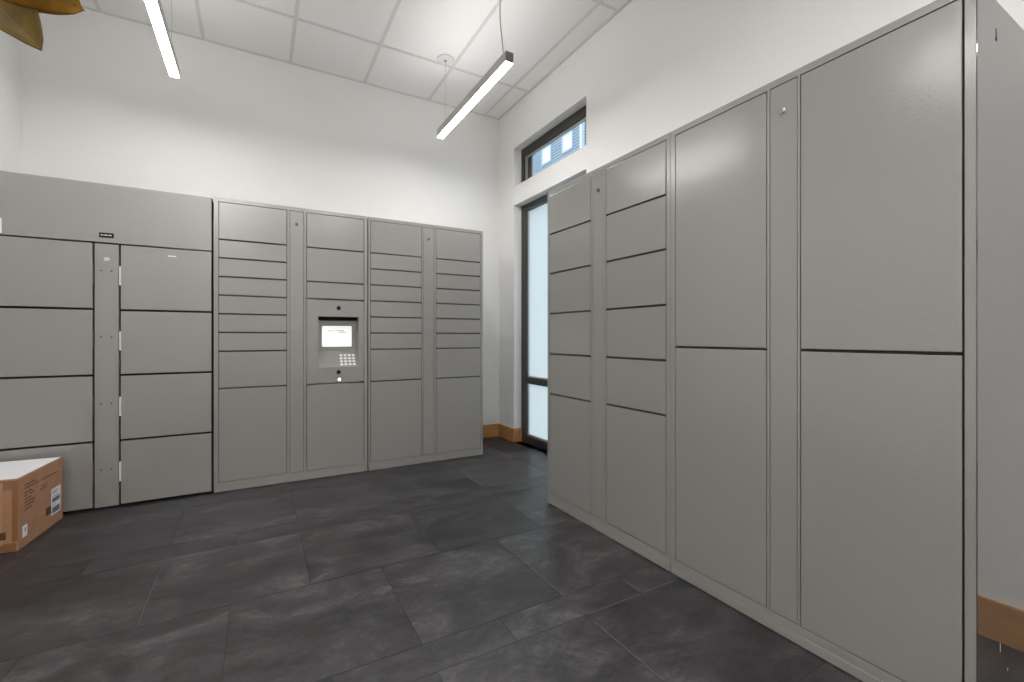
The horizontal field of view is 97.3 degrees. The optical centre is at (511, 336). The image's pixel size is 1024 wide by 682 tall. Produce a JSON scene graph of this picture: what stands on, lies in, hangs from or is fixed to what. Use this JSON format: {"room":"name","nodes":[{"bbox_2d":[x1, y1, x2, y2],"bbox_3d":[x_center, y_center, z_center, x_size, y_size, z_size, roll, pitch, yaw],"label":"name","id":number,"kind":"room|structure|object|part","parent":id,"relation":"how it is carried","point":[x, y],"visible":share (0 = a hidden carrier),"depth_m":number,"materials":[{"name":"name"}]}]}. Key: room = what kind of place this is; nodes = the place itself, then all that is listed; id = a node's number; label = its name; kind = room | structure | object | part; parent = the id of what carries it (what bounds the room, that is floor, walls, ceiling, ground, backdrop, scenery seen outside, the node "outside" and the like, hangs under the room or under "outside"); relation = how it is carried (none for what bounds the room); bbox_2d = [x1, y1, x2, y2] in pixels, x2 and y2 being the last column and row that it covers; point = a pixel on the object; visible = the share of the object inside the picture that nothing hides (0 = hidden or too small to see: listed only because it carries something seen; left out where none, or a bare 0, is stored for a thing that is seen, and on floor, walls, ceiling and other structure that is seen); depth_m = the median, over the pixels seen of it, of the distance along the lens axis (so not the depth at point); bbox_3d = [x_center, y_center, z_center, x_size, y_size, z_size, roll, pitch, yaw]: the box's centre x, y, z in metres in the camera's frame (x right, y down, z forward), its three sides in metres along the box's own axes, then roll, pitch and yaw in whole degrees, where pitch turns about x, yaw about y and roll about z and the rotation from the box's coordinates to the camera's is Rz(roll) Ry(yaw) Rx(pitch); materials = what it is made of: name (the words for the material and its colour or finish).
{"room":"parcel locker room","nodes":[
{"label":"parcel locker room","id":0,"kind":"room"},
{"bbox_2d":[0,30,21,172],"bbox_3d":[-1.581,-0.605,-0.196,0.220,3.410,7.218,0,0,-30],"label":"wall","id":1,"kind":"structure","parent":0,"point":[10,47],"depth_m":2.86,"materials":[{"name":"white paint"}]},
{"bbox_2d":[22,8,498,424],"bbox_3d":[-1.754,-0.605,3.980,4.034,3.410,0.220,0,0,-30],"label":"wall","id":2,"kind":"structure","parent":0,"point":[101,103],"depth_m":3.64,"materials":[{"name":"white paint"}]},
{"bbox_2d":[483,423,499,437],"bbox_3d":[-1.690,0.982,3.881,3.579,0.135,0.014,0,0,-30],"label":"baseboard","id":3,"kind":"structure","parent":2,"relation":"attached to","point":[490,430],"depth_m":4.71,"materials":[{"name":"brown wood"}]},
{"bbox_2d":[79,0,631,119],"bbox_3d":[0.078,-2.329,0.744,4.034,0.061,7.658,0,0,-30],"label":"ceiling","id":4,"kind":"structure","parent":0,"point":[392,45],"depth_m":3.42,"materials":[{"name":"tile"}]},
{"bbox_2d":[144,0,179,77],"bbox_3d":[-1.903,-1.996,2.411,0.140,0.605,1.215,0,0,-30],"label":"pendant light","id":5,"kind":"object","parent":4,"relation":"hanging from","point":[154,7],"visible":1,"depth_m":2.56,"materials":[{"name":"silver metal"}]},
{"bbox_2d":[437,0,512,138],"bbox_3d":[-0.314,-1.996,3.310,0.140,0.605,1.215,0,0,-30],"label":"pendant light","id":6,"kind":"object","parent":4,"relation":"hanging from","point":[505,61],"visible":1,"depth_m":3.18,"materials":[{"name":"silver metal"}]},
{"bbox_2d":[438,61,512,138],"bbox_3d":[-0.314,-1.700,3.310,0.049,0.014,1.208,0,0,-30],"label":"diffuser","id":7,"kind":"object","parent":6,"relation":"attached to","point":[503,66],"depth_m":3.18,"materials":[{"name":"white plastic"}]},
{"bbox_3d":[-0.062,-2.018,2.867,0.013,0.516,0.062,0,0,-30],"label":"power cord","id":8,"kind":"part","parent":6,"relation":"part of","materials":[{"name":"grey plastic"}]},
{"bbox_2d":[0,436,862,681],"bbox_3d":[0.174,1.075,0.798,3.814,0.050,7.218,0,0,-30],"label":"floor","id":9,"kind":"structure","parent":0,"point":[463,569],"depth_m":1.85,"materials":[{"name":"tile"}]},
{"bbox_2d":[0,457,62,553],"bbox_3d":[-2.656,0.871,2.337,0.327,0.356,0.452,0,0,-25],"label":"cardboard box","id":10,"kind":"object","parent":9,"relation":"on","point":[31,491],"visible":1,"depth_m":2.32,"materials":[{"name":"brown cardboard"}]},
{"bbox_2d":[52,488,59,513],"bbox_3d":[-2.568,0.920,2.536,0.001,0.123,0.082,0,0,-24],"label":"label","id":11,"kind":"object","parent":10,"relation":"attached to","point":[57,507],"depth_m":2.53,"materials":[{"name":"white paper"}]},
{"bbox_2d":[0,0,83,50],"bbox_3d":[-0.956,0.032,0.123,0.694,2.034,1.062,0,0,-1],"label":"potted magnolia","id":12,"kind":"object","parent":9,"relation":"on","point":[20,19],"visible":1,"depth_m":0.65,"materials":[{"name":"brown plant"}]},
{"bbox_2d":[0,171,213,511],"bbox_3d":[-2.619,0.054,3.000,1.074,1.976,0.600,0,0,-30],"label":"locker","id":13,"kind":"object","parent":9,"relation":"on","point":[107,291],"visible":0.96,"depth_m":2.75,"materials":[{"name":"grey metal"}]},
{"bbox_3d":[-2.741,0.839,2.615,0.464,0.390,0.020,0,0,-30],"label":"door","id":14,"kind":"part","parent":13,"relation":"part of","materials":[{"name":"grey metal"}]},
{"bbox_3d":[-2.741,0.435,2.615,0.464,0.391,0.020,0,0,-30],"label":"door","id":15,"kind":"part","parent":13,"relation":"part of","materials":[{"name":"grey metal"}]},
{"bbox_3d":[-2.741,0.032,2.615,0.464,0.388,0.020,0,0,-30],"label":"door","id":16,"kind":"part","parent":13,"relation":"part of","materials":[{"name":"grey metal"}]},
{"bbox_3d":[-2.741,-0.371,2.615,0.464,0.392,0.020,0,0,-30],"label":"door","id":17,"kind":"part","parent":13,"relation":"part of","materials":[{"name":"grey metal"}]},
{"bbox_3d":[-2.484,0.235,2.765,0.112,1.606,0.028,0,0,-30],"label":"panel","id":18,"kind":"part","parent":13,"relation":"part of","materials":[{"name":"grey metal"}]},
{"bbox_3d":[-2.221,0.840,2.909,0.468,0.387,0.020,0,0,-30],"label":"door","id":19,"kind":"part","parent":13,"relation":"part of","materials":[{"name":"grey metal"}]},
{"bbox_3d":[-2.221,0.438,2.909,0.468,0.391,0.020,0,0,-30],"label":"door","id":20,"kind":"part","parent":13,"relation":"part of","materials":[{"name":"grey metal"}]},
{"bbox_3d":[-2.221,0.035,2.909,0.468,0.388,0.020,0,0,-30],"label":"door","id":21,"kind":"part","parent":13,"relation":"part of","materials":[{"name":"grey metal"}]},
{"bbox_3d":[-2.221,-0.370,2.909,0.468,0.396,0.020,0,0,-30],"label":"door","id":22,"kind":"part","parent":13,"relation":"part of","materials":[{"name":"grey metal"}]},
{"bbox_2d":[214,197,366,492],"bbox_3d":[-1.708,0.053,3.519,1.003,1.986,0.594,0,0,-30],"label":"locker","id":23,"kind":"object","parent":9,"relation":"on","point":[290,283],"visible":1,"depth_m":3.24,"materials":[{"name":"grey metal"}]},
{"bbox_3d":[-1.802,0.668,3.143,0.408,0.627,0.015,0,0,-30],"label":"door","id":24,"kind":"part","parent":23,"relation":"part of","materials":[{"name":"grey metal"}]},
{"bbox_3d":[-1.802,0.224,3.143,0.408,0.242,0.015,0,0,-30],"label":"door","id":25,"kind":"part","parent":23,"relation":"part of","materials":[{"name":"grey metal"}]},
{"bbox_3d":[-1.802,0.034,3.143,0.408,0.118,0.015,0,0,-30],"label":"door","id":26,"kind":"part","parent":23,"relation":"part of","materials":[{"name":"grey metal"}]},
{"bbox_3d":[-1.802,-0.093,3.143,0.408,0.116,0.015,0,0,-30],"label":"door","id":27,"kind":"part","parent":23,"relation":"part of","materials":[{"name":"grey metal"}]},
{"bbox_3d":[-1.802,-0.219,3.143,0.408,0.116,0.015,0,0,-30],"label":"door","id":28,"kind":"part","parent":23,"relation":"part of","materials":[{"name":"grey metal"}]},
{"bbox_3d":[-1.802,-0.345,3.143,0.408,0.116,0.015,0,0,-30],"label":"door","id":29,"kind":"part","parent":23,"relation":"part of","materials":[{"name":"grey metal"}]},
{"bbox_3d":[-1.802,-0.471,3.143,0.408,0.116,0.015,0,0,-30],"label":"door","id":30,"kind":"part","parent":23,"relation":"part of","materials":[{"name":"grey metal"}]},
{"bbox_3d":[-1.802,-0.597,3.143,0.408,0.116,0.015,0,0,-30],"label":"door","id":31,"kind":"part","parent":23,"relation":"part of","materials":[{"name":"grey metal"}]},
{"bbox_3d":[-1.802,-0.787,3.143,0.408,0.246,0.015,0,0,-30],"label":"door","id":32,"kind":"part","parent":23,"relation":"part of","materials":[{"name":"grey metal"}]},
{"bbox_3d":[-1.567,0.035,3.277,0.088,1.893,0.014,0,0,-30],"label":"panel","id":33,"kind":"part","parent":23,"relation":"part of","materials":[{"name":"grey metal"}]},
{"bbox_3d":[-1.348,0.035,3.437,0.404,0.621,0.080,0,0,-30],"label":"kiosk panel","id":34,"kind":"part","parent":23,"relation":"part of","materials":[{"name":"grey metal"}]},
{"bbox_3d":[-1.332,0.668,3.409,0.404,0.627,0.015,0,0,-30],"label":"door","id":35,"kind":"part","parent":23,"relation":"part of","materials":[{"name":"grey metal"}]},
{"bbox_3d":[-1.332,-0.344,3.409,0.404,0.118,0.015,0,0,-30],"label":"door","id":36,"kind":"part","parent":23,"relation":"part of","materials":[{"name":"grey metal"}]},
{"bbox_3d":[-1.332,-0.533,3.409,0.404,0.242,0.015,0,0,-30],"label":"door","id":37,"kind":"part","parent":23,"relation":"part of","materials":[{"name":"grey metal"}]},
{"bbox_3d":[-1.332,-0.787,3.409,0.404,0.246,0.015,0,0,-30],"label":"door","id":38,"kind":"part","parent":23,"relation":"part of","materials":[{"name":"grey metal"}]},
{"bbox_2d":[367,217,482,470],"bbox_3d":[-0.833,0.053,4.015,0.993,1.986,0.594,0,0,-30],"label":"locker","id":39,"kind":"object","parent":9,"relation":"on","point":[425,281],"visible":1,"depth_m":3.74,"materials":[{"name":"grey metal"}]},
{"bbox_3d":[-0.932,0.668,3.635,0.411,0.627,0.015,0,0,-30],"label":"door","id":40,"kind":"part","parent":39,"relation":"part of","materials":[{"name":"grey metal"}]},
{"bbox_3d":[-0.932,0.224,3.635,0.411,0.242,0.015,0,0,-30],"label":"door","id":41,"kind":"part","parent":39,"relation":"part of","materials":[{"name":"grey metal"}]},
{"bbox_3d":[-0.932,0.034,3.635,0.411,0.118,0.015,0,0,-30],"label":"door","id":42,"kind":"part","parent":39,"relation":"part of","materials":[{"name":"grey metal"}]},
{"bbox_3d":[-0.932,-0.093,3.635,0.411,0.116,0.015,0,0,-30],"label":"door","id":43,"kind":"part","parent":39,"relation":"part of","materials":[{"name":"grey metal"}]},
{"bbox_3d":[-0.932,-0.219,3.635,0.411,0.116,0.015,0,0,-30],"label":"door","id":44,"kind":"part","parent":39,"relation":"part of","materials":[{"name":"grey metal"}]},
{"bbox_3d":[-0.932,-0.345,3.635,0.411,0.116,0.015,0,0,-30],"label":"door","id":45,"kind":"part","parent":39,"relation":"part of","materials":[{"name":"grey metal"}]},
{"bbox_3d":[-0.932,-0.471,3.635,0.411,0.116,0.015,0,0,-30],"label":"door","id":46,"kind":"part","parent":39,"relation":"part of","materials":[{"name":"grey metal"}]},
{"bbox_3d":[-0.932,-0.597,3.635,0.411,0.116,0.015,0,0,-30],"label":"door","id":47,"kind":"part","parent":39,"relation":"part of","materials":[{"name":"grey metal"}]},
{"bbox_3d":[-0.932,-0.787,3.635,0.411,0.246,0.015,0,0,-30],"label":"door","id":48,"kind":"part","parent":39,"relation":"part of","materials":[{"name":"grey metal"}]},
{"bbox_3d":[-0.699,0.035,3.769,0.089,1.893,0.014,0,0,-30],"label":"panel","id":49,"kind":"part","parent":39,"relation":"part of","materials":[{"name":"grey metal"}]},
{"bbox_3d":[-0.463,0.668,3.901,0.407,0.627,0.015,0,0,-30],"label":"door","id":50,"kind":"part","parent":39,"relation":"part of","materials":[{"name":"grey metal"}]},
{"bbox_3d":[-0.463,0.224,3.901,0.407,0.242,0.015,0,0,-30],"label":"door","id":51,"kind":"part","parent":39,"relation":"part of","materials":[{"name":"grey metal"}]},
{"bbox_3d":[-0.463,0.034,3.901,0.407,0.118,0.015,0,0,-30],"label":"door","id":52,"kind":"part","parent":39,"relation":"part of","materials":[{"name":"grey metal"}]},
{"bbox_3d":[-0.463,-0.093,3.901,0.407,0.116,0.015,0,0,-30],"label":"door","id":53,"kind":"part","parent":39,"relation":"part of","materials":[{"name":"grey metal"}]},
{"bbox_3d":[-0.463,-0.219,3.901,0.407,0.116,0.015,0,0,-30],"label":"door","id":54,"kind":"part","parent":39,"relation":"part of","materials":[{"name":"grey metal"}]},
{"bbox_3d":[-0.463,-0.345,3.901,0.407,0.116,0.015,0,0,-30],"label":"door","id":55,"kind":"part","parent":39,"relation":"part of","materials":[{"name":"grey metal"}]},
{"bbox_3d":[-0.463,-0.471,3.901,0.407,0.116,0.015,0,0,-30],"label":"door","id":56,"kind":"part","parent":39,"relation":"part of","materials":[{"name":"grey metal"}]},
{"bbox_3d":[-0.463,-0.597,3.901,0.407,0.116,0.015,0,0,-30],"label":"door","id":57,"kind":"part","parent":39,"relation":"part of","materials":[{"name":"grey metal"}]},
{"bbox_3d":[-0.463,-0.787,3.901,0.407,0.246,0.015,0,0,-30],"label":"door","id":58,"kind":"part","parent":39,"relation":"part of","materials":[{"name":"grey metal"}]},
{"bbox_2d":[547,132,670,571],"bbox_3d":[0.723,0.067,2.576,0.609,1.959,0.976,0,0,-30],"label":"locker","id":59,"kind":"object","parent":9,"relation":"on","point":[609,227],"visible":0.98,"depth_m":2.31,"materials":[{"name":"grey metal"}]},
{"bbox_3d":[0.342,0.670,2.662,0.015,0.614,0.396,0,0,-30],"label":"door","id":60,"kind":"part","parent":59,"relation":"part of","materials":[{"name":"grey metal"}]},
{"bbox_3d":[0.342,0.233,2.662,0.015,0.242,0.396,0,0,-30],"label":"door","id":61,"kind":"part","parent":59,"relation":"part of","materials":[{"name":"grey metal"}]},
{"bbox_3d":[0.342,-0.018,2.662,0.015,0.242,0.396,0,0,-30],"label":"door","id":62,"kind":"part","parent":59,"relation":"part of","materials":[{"name":"grey metal"}]},
{"bbox_3d":[0.342,-0.270,2.662,0.015,0.242,0.396,0,0,-30],"label":"door","id":63,"kind":"part","parent":59,"relation":"part of","materials":[{"name":"grey metal"}]},
{"bbox_3d":[0.342,-0.518,2.662,0.015,0.238,0.396,0,0,-30],"label":"door","id":64,"kind":"part","parent":59,"relation":"part of","materials":[{"name":"grey metal"}]},
{"bbox_3d":[0.342,-0.766,2.662,0.015,0.238,0.396,0,0,-30],"label":"door","id":65,"kind":"part","parent":59,"relation":"part of","materials":[{"name":"grey metal"}]},
{"bbox_3d":[0.472,0.045,2.435,0.014,1.863,0.088,0,0,-30],"label":"panel","id":66,"kind":"part","parent":59,"relation":"part of","materials":[{"name":"grey metal"}]},
{"bbox_3d":[0.601,0.668,2.206,0.015,0.617,0.397,0,0,-30],"label":"door","id":67,"kind":"part","parent":59,"relation":"part of","materials":[{"name":"grey metal"}]},
{"bbox_3d":[0.601,0.231,2.206,0.015,0.238,0.397,0,0,-30],"label":"door","id":68,"kind":"part","parent":59,"relation":"part of","materials":[{"name":"grey metal"}]},
{"bbox_3d":[0.601,-0.018,2.206,0.015,0.242,0.397,0,0,-30],"label":"door","id":69,"kind":"part","parent":59,"relation":"part of","materials":[{"name":"grey metal"}]},
{"bbox_3d":[0.601,-0.270,2.206,0.015,0.242,0.397,0,0,-30],"label":"door","id":70,"kind":"part","parent":59,"relation":"part of","materials":[{"name":"grey metal"}]},
{"bbox_3d":[0.601,-0.517,2.206,0.015,0.236,0.397,0,0,-30],"label":"door","id":71,"kind":"part","parent":59,"relation":"part of","materials":[{"name":"grey metal"}]},
{"bbox_3d":[0.601,-0.765,2.206,0.015,0.240,0.397,0,0,-30],"label":"door","id":72,"kind":"part","parent":59,"relation":"part of","materials":[{"name":"grey metal"}]},
{"bbox_2d":[671,0,1023,681],"bbox_3d":[1.206,0.067,1.723,0.609,1.959,0.981,0,0,-30],"label":"locker","id":73,"kind":"object","parent":9,"relation":"on","point":[847,229],"visible":1,"depth_m":1.37,"materials":[{"name":"grey metal"}]},
{"bbox_3d":[0.826,0.514,1.809,0.015,0.929,0.404,0,0,-30],"label":"door","id":74,"kind":"part","parent":73,"relation":"part of","materials":[{"name":"grey metal"}]},
{"bbox_3d":[0.826,-0.422,1.809,0.015,0.925,0.404,0,0,-30],"label":"door","id":75,"kind":"part","parent":73,"relation":"part of","materials":[{"name":"grey metal"}]},
{"bbox_3d":[0.956,0.046,1.580,0.014,1.865,0.092,0,0,-30],"label":"panel","id":76,"kind":"part","parent":73,"relation":"part of","materials":[{"name":"grey metal"}]},
{"bbox_3d":[1.083,0.514,1.354,0.015,0.929,0.400,0,0,-30],"label":"door","id":77,"kind":"part","parent":73,"relation":"part of","materials":[{"name":"grey metal"}]},
{"bbox_3d":[1.083,-0.422,1.354,0.015,0.925,0.400,0,0,-30],"label":"door","id":78,"kind":"part","parent":73,"relation":"part of","materials":[{"name":"grey metal"}]},
{"bbox_3d":[1.450,0.067,1.300,0.597,1.958,0.002,0,0,-30],"label":"panel","id":79,"kind":"part","parent":73,"relation":"part of","materials":[{"name":"grey metal"}]},
{"bbox_2d":[499,0,1023,455],"bbox_3d":[1.738,-0.605,1.684,0.220,3.410,7.218,0,0,-30],"label":"wall","id":80,"kind":"structure","parent":0,"point":[657,67],"depth_m":2.96,"materials":[{"name":"white paint"}]},
{"bbox_2d":[499,424,521,441],"bbox_3d":[1.675,0.982,1.640,0.097,0.135,7.204,0,0,-30],"label":"baseboard","id":81,"kind":"structure","parent":80,"relation":"attached to","point":[508,433],"depth_m":4.53,"materials":[{"name":"brown wood"}]},
{"bbox_2d":[521,194,547,450],"bbox_3d":[0.399,-0.130,4.057,0.060,2.358,1.130,0,0,-30],"label":"window","id":82,"kind":"structure","parent":80,"relation":"in","point":[534,215],"depth_m":4.38,"materials":[{"name":"clear glass"}]},
{"bbox_3d":[0.410,-0.427,4.063,0.006,1.648,0.957,0,0,-30],"label":"pane","id":83,"kind":"part","parent":82,"relation":"part of","materials":[{"name":"clear glass"}]},
{"bbox_3d":[0.410,0.718,4.063,0.006,0.509,0.957,0,0,-30],"label":"pane","id":84,"kind":"part","parent":82,"relation":"part of","materials":[{"name":"clear glass"}]},
{"bbox_2d":[521,105,585,182],"bbox_3d":[0.399,-1.688,4.057,0.060,0.383,1.130,0,0,-30],"label":"window","id":85,"kind":"structure","parent":80,"relation":"in","point":[579,116],"depth_m":4.15,"materials":[{"name":"brown metal"}]},
{"label":"outside","id":86,"kind":"structure","parent":0,"visible":0},
{"bbox_3d":[12.312,1.230,21.336,37.548,0.240,65.000,0,0,-30],"label":"ground","id":87,"kind":"structure","parent":86,"visible":0},
{"bbox_2d":[533,121,585,175],"bbox_3d":[4.325,-6.890,22.755,6.050,16.000,23.000,0,0,-30],"label":"building","id":88,"kind":"structure","parent":87,"relation":"on","point":[575,139],"depth_m":20.46,"materials":[{"name":"blue"}]},
{"bbox_3d":[1.648,-9.090,21.423,0.018,1.560,0.660,0,0,-30],"label":"pane","id":89,"kind":"part","parent":88,"relation":"part of","materials":[{"name":"white glass"}]},
{"bbox_3d":[2.466,-9.090,19.978,0.018,1.560,0.660,0,0,-30],"label":"pane","id":90,"kind":"part","parent":88,"relation":"part of","materials":[{"name":"white glass"}]}
]}

